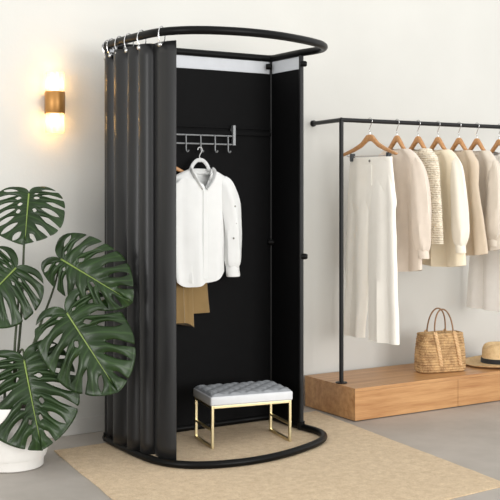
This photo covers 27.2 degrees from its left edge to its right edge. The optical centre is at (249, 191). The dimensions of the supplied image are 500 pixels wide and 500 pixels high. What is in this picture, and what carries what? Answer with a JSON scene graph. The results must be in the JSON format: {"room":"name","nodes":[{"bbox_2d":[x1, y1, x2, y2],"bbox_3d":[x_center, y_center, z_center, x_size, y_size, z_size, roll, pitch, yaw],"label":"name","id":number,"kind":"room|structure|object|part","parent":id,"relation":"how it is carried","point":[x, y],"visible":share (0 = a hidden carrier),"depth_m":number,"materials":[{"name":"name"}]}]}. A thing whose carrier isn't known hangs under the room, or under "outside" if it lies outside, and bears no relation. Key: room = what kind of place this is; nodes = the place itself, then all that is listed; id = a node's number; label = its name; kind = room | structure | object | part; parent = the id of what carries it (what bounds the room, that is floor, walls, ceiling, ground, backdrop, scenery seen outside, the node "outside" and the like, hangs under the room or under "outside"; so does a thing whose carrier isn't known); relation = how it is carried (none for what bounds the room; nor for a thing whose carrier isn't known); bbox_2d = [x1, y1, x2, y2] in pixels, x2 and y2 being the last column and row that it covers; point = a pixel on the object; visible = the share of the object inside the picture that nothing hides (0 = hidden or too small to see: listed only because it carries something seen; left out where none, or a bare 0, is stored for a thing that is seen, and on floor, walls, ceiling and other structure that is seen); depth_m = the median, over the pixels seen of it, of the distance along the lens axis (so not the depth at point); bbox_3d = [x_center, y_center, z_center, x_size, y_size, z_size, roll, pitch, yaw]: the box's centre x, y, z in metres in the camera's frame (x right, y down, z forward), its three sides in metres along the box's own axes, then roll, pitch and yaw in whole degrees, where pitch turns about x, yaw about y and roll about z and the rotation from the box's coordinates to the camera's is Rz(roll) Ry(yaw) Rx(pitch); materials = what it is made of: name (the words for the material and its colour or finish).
{"room":"clothing store","nodes":[
{"label":"clothing store","id":0,"kind":"room"},
{"bbox_2d":[0,0,499,420],"bbox_3d":[-0.529,-0.340,5.676,13.000,3.400,0.120,0,0,-31],"label":"wall","id":1,"kind":"structure","parent":0,"point":[405,60],"depth_m":6.17,"materials":[{"name":"paint"}]},
{"bbox_2d":[45,85,64,119],"bbox_3d":[-0.992,-0.454,5.257,0.102,0.304,0.112,0,0,-31],"label":"wall sconce","id":2,"kind":"object","parent":1,"relation":"attached to","point":[54,99],"visible":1,"depth_m":5.21,"materials":[{"name":"brown metal"}]},
{"bbox_3d":[-0.990,-0.516,5.252,0.043,0.053,0.042,0,0,-31],"label":"bulb","id":3,"kind":"part","parent":2,"relation":"part of","materials":[{"name":"white"}]},
{"bbox_3d":[-0.990,-0.392,5.252,0.043,0.053,0.042,0,0,-31],"label":"bulb","id":4,"kind":"part","parent":2,"relation":"part of","materials":[{"name":"white"}]},
{"bbox_2d":[48,391,304,437],"bbox_3d":[-0.496,1.218,5.622,13.000,0.084,0.006,0,0,-31],"label":"baseboard","id":5,"kind":"structure","parent":1,"relation":"attached to","point":[92,424],"depth_m":5.40,"materials":[{"name":"white paint"}]},
{"bbox_2d":[0,400,499,499],"bbox_3d":[2.623,1.310,0.500,13.000,0.100,14.000,0,0,-31],"label":"floor","id":6,"kind":"structure","parent":0,"point":[467,436],"depth_m":5.16,"materials":[{"name":"concrete"}]},
{"bbox_2d":[0,395,49,472],"bbox_3d":[-1.094,1.114,4.770,0.344,0.292,0.344,0,0,-31],"label":"pot","id":7,"kind":"object","parent":6,"relation":"on","point":[12,459],"depth_m":4.62,"materials":[{"name":"white ceramic"}]},
{"bbox_2d":[0,186,135,472],"bbox_3d":[-0.922,0.617,4.708,0.817,1.286,0.353,0,0,18],"label":"monstera","id":8,"kind":"object","parent":6,"relation":"on","point":[26,422],"visible":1,"depth_m":4.66,"materials":[{"name":"green plant"}]},
{"bbox_2d":[54,411,499,499],"bbox_3d":[0.086,1.255,4.727,1.756,0.008,1.761,0,0,-31],"label":"jute rug","id":9,"kind":"object","parent":6,"relation":"on","point":[354,462],"visible":0.83,"depth_m":4.64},
{"bbox_2d":[102,26,327,468],"bbox_3d":[-0.111,0.250,5.136,1.034,2.003,0.818,0,0,-31],"label":"booth","id":10,"kind":"object","parent":9,"relation":"on","point":[253,328],"visible":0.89,"depth_m":5.52,"materials":[{"name":"black metal"}]},
{"bbox_3d":[-0.716,0.247,5.185,0.025,1.974,0.024,0,0,-31],"label":"post","id":11,"kind":"part","parent":10,"relation":"part of","materials":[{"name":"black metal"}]},
{"bbox_2d":[103,26,176,459],"bbox_3d":[-0.557,0.230,4.966,0.115,1.980,0.679,0,0,-31],"label":"curtain","id":12,"kind":"object","parent":10,"relation":"hanging from","point":[140,80],"visible":0.88,"depth_m":4.81,"materials":[{"name":"grey fabric"}]},
{"bbox_2d":[176,125,235,152],"bbox_3d":[-0.301,-0.281,5.399,0.517,0.150,0.049,0,0,-31],"label":"hook rail","id":13,"kind":"object","parent":10,"relation":"attached to","point":[233,128],"visible":0.66,"depth_m":5.46,"materials":[{"name":"grey metal"}]},
{"bbox_2d":[189,147,210,171],"bbox_3d":[-0.260,-0.143,5.385,0.310,0.184,0.013,0,0,-31],"label":"clothes hanger","id":14,"kind":"object","parent":13,"relation":"hanging from","point":[199,159],"visible":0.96,"depth_m":5.38,"materials":[{"name":"white plastic"}]},
{"bbox_2d":[176,167,241,286],"bbox_3d":[-0.264,0.179,5.365,0.494,0.617,0.112,0,0,-31],"label":"shirt","id":15,"kind":"object","parent":14,"relation":"hanging from","point":[208,205],"visible":0.78,"depth_m":5.34,"materials":[{"name":"fabric"}]},
{"bbox_3d":[-0.303,0.210,5.297,0.203,0.556,0.025,0,0,-29],"label":"panel","id":16,"kind":"part","parent":15,"relation":"part of","materials":[{"name":"white fabric"}]},
{"bbox_3d":[-0.299,0.288,5.439,0.951,1.871,0.012,0,0,-31],"label":"panel","id":17,"kind":"part","parent":10,"relation":"part of","materials":[{"name":"black fabric"}]},
{"bbox_3d":[0.104,-0.685,5.656,0.034,0.032,0.031,0,0,2],"label":"clamp knob","id":18,"kind":"part","parent":10,"relation":"part of","materials":[{"name":"black plastic"}]},
{"bbox_3d":[0.117,0.247,5.692,0.025,1.974,0.024,0,0,-31],"label":"post","id":19,"kind":"part","parent":10,"relation":"part of","materials":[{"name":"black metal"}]},
{"bbox_3d":[0.194,0.288,5.566,0.012,1.871,0.268,0,0,-31],"label":"panel","id":20,"kind":"part","parent":10,"relation":"part of","materials":[{"name":"black fabric"}]},
{"bbox_3d":[0.269,0.247,5.442,0.025,1.974,0.024,0,0,-31],"label":"post","id":21,"kind":"part","parent":10,"relation":"part of","materials":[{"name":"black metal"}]},
{"bbox_3d":[0.282,-0.672,5.426,0.034,0.032,0.031,0,0,2],"label":"clamp knob","id":22,"kind":"part","parent":10,"relation":"part of","materials":[{"name":"black plastic"}]},
{"bbox_3d":[0.285,0.338,5.428,0.034,0.032,0.031,0,0,2],"label":"clamp knob","id":23,"kind":"part","parent":10,"relation":"part of","materials":[{"name":"black plastic"}]},
{"bbox_2d":[193,380,292,448],"bbox_3d":[-0.037,1.116,5.236,0.437,0.272,0.274,0,0,-22],"label":"tufted bench","id":24,"kind":"object","parent":9,"relation":"on","point":[265,392],"visible":1,"depth_m":5.16,"materials":[{"name":"grey leather"}]},
{"bbox_3d":[-0.275,1.148,5.276,0.013,0.208,0.013,0,0,-22],"label":"leg","id":25,"kind":"part","parent":24,"relation":"part of","materials":[{"name":"gold metal"}]},
{"bbox_3d":[-0.229,1.050,5.160,0.013,0.013,0.236,0,0,-22],"label":"rail","id":26,"kind":"part","parent":24,"relation":"part of","materials":[{"name":"gold metal"}]},
{"bbox_3d":[-0.183,1.148,5.045,0.013,0.208,0.013,0,0,-22],"label":"leg","id":27,"kind":"part","parent":24,"relation":"part of","materials":[{"name":"gold metal"}]},
{"bbox_3d":[-0.037,1.021,5.236,0.437,0.046,0.274,0,0,-22],"label":"seat","id":28,"kind":"part","parent":24,"relation":"part of","materials":[{"name":"grey leather"}]},
{"bbox_3d":[0.008,1.050,5.120,0.399,0.013,0.013,0,0,-22],"label":"long rail","id":29,"kind":"part","parent":24,"relation":"part of","materials":[{"name":"gold metal"}]},
{"bbox_3d":[0.108,1.148,5.428,0.013,0.208,0.013,0,0,-22],"label":"leg","id":30,"kind":"part","parent":24,"relation":"part of","materials":[{"name":"gold metal"}]},
{"bbox_3d":[0.200,1.148,5.196,0.013,0.208,0.013,0,0,-22],"label":"leg","id":31,"kind":"part","parent":24,"relation":"part of","materials":[{"name":"gold metal"}]},
{"bbox_2d":[305,357,499,420],"bbox_3d":[1.474,1.167,6.501,2.400,0.178,0.486,0,0,-31],"label":"platform","id":32,"kind":"object","parent":6,"relation":"on","point":[369,393],"visible":0.96,"depth_m":5.95,"materials":[{"name":"brown wood"}]},
{"bbox_2d":[310,117,499,383],"bbox_3d":[1.397,0.326,6.556,2.317,1.504,0.374,0,0,-31],"label":"rack","id":33,"kind":"object","parent":32,"relation":"on","point":[313,123],"visible":1,"depth_m":5.83,"materials":[{"name":"black metal"}]},
{"bbox_3d":[0.445,-0.407,5.995,0.025,0.025,0.342,0,0,-24],"label":"wall arm","id":34,"kind":"part","parent":33,"relation":"part of","materials":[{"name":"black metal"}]},
{"bbox_3d":[0.515,0.334,5.840,0.025,1.482,0.025,0,0,-31],"label":"post","id":35,"kind":"part","parent":33,"relation":"part of","materials":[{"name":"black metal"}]},
{"bbox_2d":[344,118,397,161],"bbox_3d":[0.684,-0.303,5.941,0.043,0.250,0.466,0,0,-37],"label":"clothes hanger","id":36,"kind":"object","parent":33,"relation":"hanging from","point":[369,137],"visible":0.97,"depth_m":5.94,"materials":[{"name":"brown wood"}]},
{"bbox_2d":[344,156,399,344],"bbox_3d":[0.692,0.323,5.934,0.095,1.044,0.502,0,0,-31],"label":"trousers","id":37,"kind":"object","parent":36,"relation":"hanging from","point":[371,273],"visible":1,"depth_m":5.88,"materials":[{"name":"fabric"}]},
{"bbox_2d":[388,119,405,149],"bbox_3d":[0.853,-0.305,6.045,0.041,0.245,0.268,0,0,-31],"label":"clothes hanger","id":38,"kind":"object","parent":33,"relation":"hanging from","point":[396,138],"visible":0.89,"depth_m":6.04,"materials":[{"name":"brown wood"}]},
{"bbox_2d":[378,148,431,271],"bbox_3d":[0.858,0.102,6.037,0.115,0.716,0.620,0,0,-31],"label":"blouse","id":39,"kind":"object","parent":38,"relation":"hanging from","point":[412,187],"visible":0.55,"depth_m":5.90,"materials":[{"name":"fabric"}]},
{"bbox_2d":[409,120,425,150],"bbox_3d":[0.990,-0.305,6.129,0.041,0.245,0.268,0,0,-31],"label":"clothes hanger","id":40,"kind":"object","parent":33,"relation":"hanging from","point":[418,139],"visible":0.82,"depth_m":6.12,"materials":[{"name":"brown wood"}]},
{"bbox_2d":[413,148,443,243],"bbox_3d":[0.995,0.021,6.133,0.097,0.558,0.417,0,0,-31],"label":"crochet top","id":41,"kind":"object","parent":40,"relation":"hanging from","point":[427,156],"visible":0.36,"depth_m":5.98,"materials":[{"name":"beige fabric"}]},
{"bbox_3d":[1.459,-0.407,6.414,2.237,0.029,0.028,0,0,-31],"label":"rail","id":42,"kind":"part","parent":33,"relation":"part of","materials":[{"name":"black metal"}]},
{"bbox_2d":[430,121,446,149],"bbox_3d":[1.122,-0.305,6.209,0.041,0.245,0.268,0,0,-31],"label":"clothes hanger","id":43,"kind":"object","parent":33,"relation":"hanging from","point":[437,140],"visible":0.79,"depth_m":6.20,"materials":[{"name":"brown wood"}]},
{"bbox_2d":[450,122,467,150],"bbox_3d":[1.266,-0.305,6.297,0.041,0.245,0.268,0,0,-31],"label":"clothes hanger","id":44,"kind":"object","parent":33,"relation":"hanging from","point":[458,140],"visible":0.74,"depth_m":6.29,"materials":[{"name":"brown wood"}]},
{"bbox_2d":[453,150,487,255],"bbox_3d":[1.275,0.062,6.302,0.096,0.640,0.490,0,0,-31],"label":"shirt","id":45,"kind":"object","parent":44,"relation":"hanging from","point":[476,244],"visible":0.39,"depth_m":6.16,"materials":[{"name":"fabric"}]},
{"bbox_2d":[468,123,485,150],"bbox_3d":[1.392,-0.305,6.374,0.041,0.245,0.268,0,0,-31],"label":"clothes hanger","id":46,"kind":"object","parent":33,"relation":"hanging from","point":[476,141],"visible":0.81,"depth_m":6.37,"materials":[{"name":"brown wood"}]},
{"bbox_2d":[473,150,499,250],"bbox_3d":[1.401,0.051,6.388,0.114,0.618,0.483,0,0,-24],"label":"blouse","id":47,"kind":"object","parent":46,"relation":"hanging from","point":[489,166],"visible":0.42,"depth_m":6.21,"materials":[{"name":"fabric"}]},
{"bbox_2d":[490,124,499,152],"bbox_3d":[1.554,-0.305,6.472,0.041,0.245,0.268,0,0,-31],"label":"clothes hanger","id":48,"kind":"object","parent":33,"relation":"hanging from","point":[497,143],"visible":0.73,"depth_m":6.49,"materials":[{"name":"brown wood"}]},
{"bbox_2d":[466,151,499,311],"bbox_3d":[1.560,0.244,6.476,0.098,1.002,0.568,0,0,-29],"label":"dress","id":49,"kind":"object","parent":48,"relation":"hanging from","point":[483,286],"visible":0.41,"depth_m":6.54,"materials":[{"name":"fabric"}]},
{"bbox_3d":[0.893,1.176,5.870,0.750,0.157,0.013,0,0,-31],"label":"drawer","id":50,"kind":"part","parent":32,"relation":"part of","materials":[{"name":"brown wood"}]},
{"bbox_2d":[414,308,465,372],"bbox_3d":[1.144,0.888,6.232,0.314,0.379,0.170,0,0,-18],"label":"bag","id":51,"kind":"object","parent":32,"relation":"on","point":[442,351],"visible":1,"depth_m":6.17,"materials":[{"name":"wicker"}]},
{"bbox_3d":[1.132,0.777,6.269,0.133,0.157,0.031,0,0,-18],"label":"handle","id":52,"kind":"part","parent":51,"relation":"part of","materials":[{"name":"leather"}]},
{"bbox_2d":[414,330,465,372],"bbox_3d":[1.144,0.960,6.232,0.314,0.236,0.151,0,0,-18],"label":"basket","id":53,"kind":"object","parent":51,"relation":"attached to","point":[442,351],"depth_m":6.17,"materials":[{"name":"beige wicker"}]},
{"bbox_3d":[1.156,0.777,6.195,0.133,0.157,0.031,0,0,-18],"label":"handle","id":54,"kind":"part","parent":51,"relation":"part of","materials":[{"name":"leather"}]},
{"bbox_3d":[1.560,1.176,6.276,0.805,0.157,0.013,0,0,-31],"label":"drawer","id":55,"kind":"part","parent":32,"relation":"part of","materials":[{"name":"brown wood"}]},
{"bbox_2d":[465,341,499,367],"bbox_3d":[1.553,1.008,6.458,0.440,0.133,0.406,0,0,-11],"label":"straw hat","id":56,"kind":"object","parent":32,"relation":"on","point":[490,357],"visible":0.94,"depth_m":6.39,"materials":[{"name":"beige wicker"}]},
{"bbox_2d":[422,149,469,266],"bbox_3d":[1.126,0.094,6.205,0.110,0.702,0.558,0,0,-31],"label":"blouse","id":57,"kind":"object","parent":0,"point":[455,209],"visible":0.56,"depth_m":6.06,"materials":[{"name":"fabric"}]},
{"bbox_3d":[-0.421,-0.153,5.307,0.300,0.165,0.034,0,0,-31],"label":"clothes hanger","id":58,"kind":"object","parent":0,"visible":0},
{"bbox_2d":[176,279,209,326],"bbox_3d":[-0.330,0.333,5.373,0.295,0.745,0.074,0,0,-31],"label":"trousers","id":59,"kind":"object","parent":58,"relation":"hanging from","point":[190,301],"visible":0.16,"depth_m":5.36,"materials":[{"name":"brown fabric"}]},
{"bbox_3d":[-0.370,0.333,5.332,0.183,0.745,0.045,0,0,-31],"label":"leg","id":60,"kind":"part","parent":59,"relation":"part of","materials":[{"name":"brown fabric"}]},
{"bbox_3d":[-0.331,0.297,5.395,0.275,0.675,0.034,0,0,-31],"label":"leg","id":61,"kind":"part","parent":59,"relation":"part of","materials":[{"name":"brown fabric"}]}
]}

